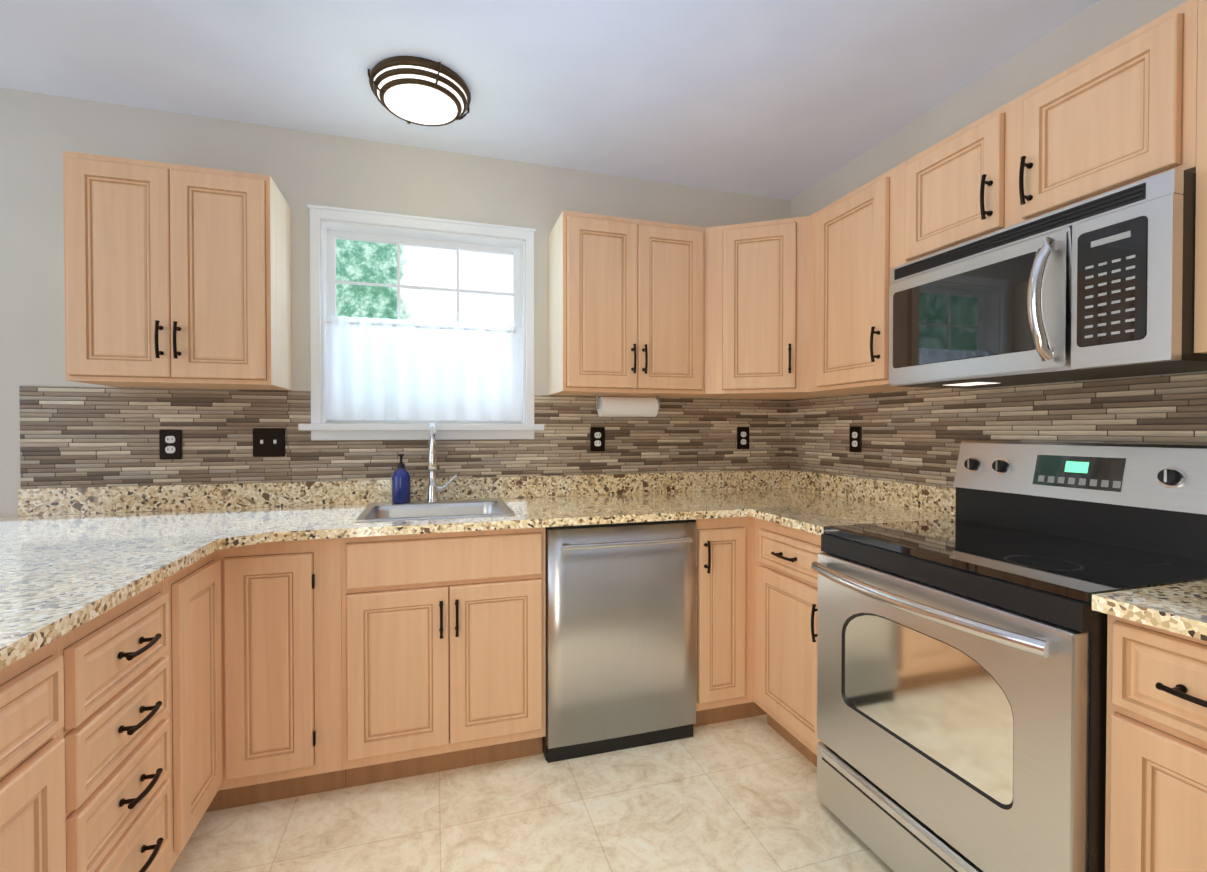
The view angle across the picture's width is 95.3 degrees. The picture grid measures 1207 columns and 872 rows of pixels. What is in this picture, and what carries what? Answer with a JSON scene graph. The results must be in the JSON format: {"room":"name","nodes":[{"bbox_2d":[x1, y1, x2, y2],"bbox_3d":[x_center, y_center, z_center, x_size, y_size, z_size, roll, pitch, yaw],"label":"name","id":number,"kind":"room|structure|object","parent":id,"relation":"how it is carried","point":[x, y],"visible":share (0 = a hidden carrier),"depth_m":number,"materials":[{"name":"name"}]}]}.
{"room":"kitchen","nodes":[
{"label":"kitchen","id":0,"kind":"room"},
{"bbox_2d":[0,88,789,515],"bbox_3d":[-1.606,-0.039,2.307,5.760,2.494,0.150,0,1,-17],"label":"wall","id":1,"kind":"structure","parent":0,"point":[40,134],"depth_m":2.30,"materials":[{"name":"paint"}]},
{"bbox_2d":[63,151,291,389],"bbox_3d":[-1.548,-0.571,2.047,0.609,0.765,0.366,0,1,-17],"label":"upper cabinet","id":2,"kind":"object","parent":1,"relation":"attached to","point":[177,276],"visible":1,"depth_m":1.92,"materials":[{"name":"brown wood"}]},
{"bbox_2d":[19,386,786,488],"bbox_3d":[-0.572,-0.002,2.541,3.344,0.383,0.008,0,1,-17],"label":"backsplash","id":3,"kind":"structure","parent":1,"relation":"attached to","point":[70,436],"depth_m":2.32,"materials":[{"name":"brown tile"}]},
{"bbox_2d":[159,430,181,459],"bbox_3d":[-1.716,0.034,2.181,0.074,0.118,0.008,0,1,-17],"label":"electrical outlet","id":4,"kind":"object","parent":3,"relation":"attached to","point":[170,444],"visible":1,"depth_m":2.18,"materials":[{"name":"black plastic"}]},
{"bbox_2d":[253,428,284,456],"bbox_3d":[-1.385,0.027,2.278,0.118,0.118,0.017,0,1,-17],"label":"switch plate","id":5,"kind":"object","parent":3,"relation":"attached to","point":[268,442],"visible":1,"depth_m":2.28,"materials":[{"name":"black plastic"}]},
{"bbox_2d":[590,427,604,450],"bbox_3d":[-0.029,0.016,2.699,0.074,0.118,0.008,0,1,-17],"label":"electrical outlet","id":6,"kind":"object","parent":3,"relation":"attached to","point":[597,438],"visible":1,"depth_m":2.70,"materials":[{"name":"black plastic"}]},
{"bbox_2d":[737,427,748,448],"bbox_3d":[0.747,0.011,2.938,0.074,0.118,0.008,0,1,-17],"label":"electrical outlet","id":7,"kind":"object","parent":3,"relation":"attached to","point":[742,437],"visible":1,"depth_m":2.93,"materials":[{"name":"black plastic"}]},
{"bbox_2d":[298,204,543,439],"bbox_3d":[-0.800,-0.479,2.521,1.031,0.990,0.205,0,1,-17],"label":"window","id":8,"kind":"structure","parent":1,"relation":"in","point":[323,291],"depth_m":2.48,"materials":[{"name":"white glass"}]},
{"bbox_2d":[325,315,521,420],"bbox_3d":[-0.792,-0.297,2.497,0.850,0.450,0.042,0,1,-17],"label":"cafe curtain","id":9,"kind":"object","parent":8,"relation":"hanging from","point":[387,369],"visible":0.98,"depth_m":2.49,"materials":[{"name":"white fabric"}]},
{"bbox_2d":[18,470,955,515],"bbox_3d":[-0.414,0.247,2.030,3.343,0.100,1.083,0,1,-17],"label":"backsplash","id":10,"kind":"structure","parent":1,"relation":"attached to","point":[118,499],"depth_m":2.37,"materials":[{"name":"beige stone"}]},
{"bbox_2d":[548,211,704,397],"bbox_3d":[0.110,-0.577,2.557,0.668,0.765,0.366,0,1,-17],"label":"upper cabinet","id":11,"kind":"object","parent":1,"relation":"attached to","point":[626,305],"visible":1,"depth_m":2.42,"materials":[{"name":"brown wood"}]},
{"bbox_2d":[595,394,659,416],"bbox_3d":[0.115,-0.142,2.604,0.319,0.103,0.092,0,1,-17],"label":"paper towel holder","id":12,"kind":"object","parent":11,"relation":"attached to","point":[624,407],"visible":1,"depth_m":2.57,"materials":[{"name":"white paper"}]},
{"bbox_2d":[677,216,862,399],"bbox_3d":[0.785,-0.578,2.656,0.677,0.765,0.573,0,1,-17],"label":"upper cabinet","id":13,"kind":"object","parent":1,"relation":"attached to","point":[757,325],"visible":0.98,"depth_m":2.46,"materials":[{"name":"brown wood"}]},
{"bbox_2d":[170,714,893,871],"bbox_3d":[-0.957,1.262,0.211,5.760,0.060,4.566,0,1,-17],"label":"floor","id":14,"kind":"structure","parent":0,"point":[738,795],"depth_m":1.74,"materials":[{"name":"tile"}]},
{"bbox_2d":[0,639,65,871],"bbox_3d":[-1.149,0.786,0.604,0.658,0.883,0.659,0,1,-17],"label":"base cabinet","id":15,"kind":"object","parent":14,"relation":"on","point":[32,800],"visible":0.98,"depth_m":0.91,"materials":[{"name":"brown wood"}]},
{"bbox_2d":[57,581,170,871],"bbox_3d":[-1.305,0.781,1.113,0.658,0.883,0.404,0,1,-17],"label":"drawer stack","id":16,"kind":"object","parent":14,"relation":"on","point":[114,732],"visible":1,"depth_m":1.16,"materials":[{"name":"brown wood"}]},
{"bbox_2d":[162,538,345,871],"bbox_3d":[-1.364,0.773,1.809,0.954,0.883,0.958,0,1,-17],"label":"cabinet","id":17,"kind":"object","parent":14,"relation":"on","point":[254,655],"visible":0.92,"depth_m":1.75,"materials":[{"name":"brown wood"}]},
{"bbox_2d":[0,528,275,669],"bbox_3d":[-1.407,0.327,0.797,1.250,0.030,1.530,0,1,-17],"label":"countertop","id":18,"kind":"structure","parent":17,"relation":"on","point":[61,575],"depth_m":1.25,"materials":[{"name":"beige stone"}]},
{"bbox_2d":[0,488,856,540],"bbox_3d":[-0.603,0.311,2.192,3.608,0.030,0.664,0,1,-17],"label":"countertop","id":19,"kind":"structure","parent":17,"relation":"on","point":[291,523],"depth_m":2.03,"materials":[{"name":"beige stone"}]},
{"bbox_2d":[355,498,514,521],"bbox_3d":[-0.669,0.387,2.224,0.560,0.194,0.498,0,1,-17],"label":"stainless steel sink","id":20,"kind":"object","parent":19,"relation":"in","point":[410,510],"visible":0.4,"depth_m":2.33,"materials":[{"name":"silver metal"}]},
{"bbox_2d":[392,454,410,503],"bbox_3d":[-0.870,0.182,2.366,0.076,0.210,0.088,0,1,-17],"label":"soap dispenser","id":21,"kind":"object","parent":20,"relation":"on","point":[401,487],"visible":1,"depth_m":2.34,"materials":[{"name":"blue plastic"}]},
{"bbox_2d":[426,422,456,501],"bbox_3d":[-0.685,0.114,2.337,0.131,0.347,0.214,0,1,-17],"label":"kitchen faucet","id":22,"kind":"object","parent":19,"relation":"on","point":[434,488],"visible":1,"depth_m":2.38,"materials":[{"name":"silver metal"}]},
{"bbox_2d":[341,527,545,787],"bbox_3d":[-0.622,0.768,2.192,0.687,0.883,0.662,0,1,-17],"label":"base cabinet","id":23,"kind":"object","parent":14,"relation":"on","point":[444,651],"visible":1,"depth_m":1.91,"materials":[{"name":"brown wood"}]},
{"bbox_2d":[542,519,695,762],"bbox_3d":[0.001,0.767,2.370,0.603,0.880,0.668,0,1,-17],"label":"dishwasher","id":24,"kind":"object","parent":14,"relation":"on","point":[620,636],"visible":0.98,"depth_m":2.09,"materials":[{"name":"silver metal"}]},
{"bbox_2d":[693,516,766,726],"bbox_3d":[0.704,0.764,2.600,0.872,0.883,0.662,0,1,-17],"label":"base cabinet","id":25,"kind":"object","parent":14,"relation":"on","point":[724,619],"visible":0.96,"depth_m":2.24,"materials":[{"name":"brown wood"}]},
{"bbox_2d":[754,517,822,766],"bbox_3d":[0.956,0.769,2.141,0.661,0.883,0.479,0,1,-17],"label":"base cabinet","id":26,"kind":"object","parent":14,"relation":"on","point":[785,625],"visible":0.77,"depth_m":2.06,"materials":[{"name":"brown wood"}]},
{"bbox_2d":[748,500,954,535],"bbox_3d":[0.961,0.312,2.107,0.668,0.030,0.419,0,1,-17],"label":"countertop","id":27,"kind":"structure","parent":26,"relation":"on","point":[811,516],"depth_m":2.11,"materials":[{"name":"beige stone"}]},
{"bbox_2d":[811,440,1206,871],"bbox_3d":[1.093,0.619,1.525,0.742,1.196,0.767,0,1,-17],"label":"electric range","id":28,"kind":"object","parent":14,"relation":"on","point":[961,688],"visible":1,"depth_m":1.39,"materials":[{"name":"silver metal"}]},
{"bbox_2d":[1105,614,1206,871],"bbox_3d":[1.304,0.782,1.011,0.661,0.883,0.335,0,1,-17],"label":"base cabinet","id":29,"kind":"object","parent":14,"relation":"on","point":[1156,773],"visible":1,"depth_m":1.00,"materials":[{"name":"brown wood"}]},
{"bbox_2d":[1092,580,1206,640],"bbox_3d":[1.310,0.324,1.007,0.648,0.030,0.335,0,1,-17],"label":"countertop","id":30,"kind":"structure","parent":29,"relation":"on","point":[1179,608],"depth_m":1.02,"materials":[{"name":"beige stone"}]},
{"bbox_2d":[0,0,1100,199],"bbox_3d":[-0.957,-1.291,0.182,5.760,0.060,4.566,0,1,-17],"label":"ceiling","id":31,"kind":"structure","parent":0,"point":[785,99],"depth_m":1.91,"materials":[{"name":"paint"}]},
{"bbox_2d":[368,56,470,125],"bbox_3d":[-0.669,-1.233,2.021,0.356,0.098,0.356,0,1,-17],"label":"flush-mount ceiling light","id":32,"kind":"object","parent":31,"relation":"attached to","point":[417,90],"visible":1,"depth_m":1.94,"materials":[{"name":"white glass"}]},
{"bbox_2d":[790,0,1206,399],"bbox_3d":[1.746,-0.023,0.949,0.150,2.494,4.416,0,1,-17],"label":"wall","id":33,"kind":"structure","parent":0,"point":[1094,28],"depth_m":1.91,"materials":[{"name":"paint"}]},
{"bbox_2d":[810,161,926,392],"bbox_3d":[1.092,-0.573,2.185,0.366,0.765,0.504,0,1,-17],"label":"upper cabinet","id":34,"kind":"object","parent":33,"relation":"attached to","point":[857,244],"visible":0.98,"depth_m":2.12,"materials":[{"name":"brown wood"}]},
{"bbox_2d":[787,372,1206,487],"bbox_3d":[1.348,0.063,1.971,0.008,0.499,2.160,0,1,-17],"label":"backsplash","id":35,"kind":"structure","parent":33,"relation":"attached to","point":[915,436],"depth_m":2.01,"materials":[{"name":"brown tile"}]},
{"bbox_2d":[849,427,861,451],"bbox_3d":[1.163,0.016,2.543,0.008,0.118,0.074,0,1,-17],"label":"outlet","id":36,"kind":"object","parent":35,"relation":"attached to","point":[855,439],"visible":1,"depth_m":2.54,"materials":[{"name":"black plastic"}]},
{"bbox_2d":[905,0,1197,262],"bbox_3d":[1.278,-0.766,1.579,0.366,0.365,0.760,0,1,-17],"label":"upper cabinet","id":37,"kind":"object","parent":33,"relation":"attached to","point":[1121,112],"visible":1,"depth_m":1.40,"materials":[{"name":"brown wood"}]},
{"bbox_2d":[888,169,1206,388],"bbox_3d":[1.238,-0.368,1.571,0.449,0.404,0.758,0,1,-17],"label":"microwave","id":38,"kind":"object","parent":37,"relation":"attached to","point":[1101,286],"visible":1,"depth_m":1.37,"materials":[{"name":"silver metal"}]},
{"bbox_2d":[1194,0,1206,353],"bbox_3d":[1.460,-0.560,1.054,0.328,0.765,0.355,0,1,-17],"label":"upper cabinet","id":39,"kind":"object","parent":33,"relation":"attached to","point":[1200,322],"visible":1,"depth_m":1.17,"materials":[{"name":"brown wood"}]},
{"label":"outside","id":40,"kind":"structure","parent":0,"visible":0},
{"bbox_2d":[336,239,512,325],"bbox_3d":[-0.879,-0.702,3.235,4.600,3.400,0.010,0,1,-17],"label":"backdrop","id":41,"kind":"structure","parent":40,"point":[499,313],"depth_m":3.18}
]}

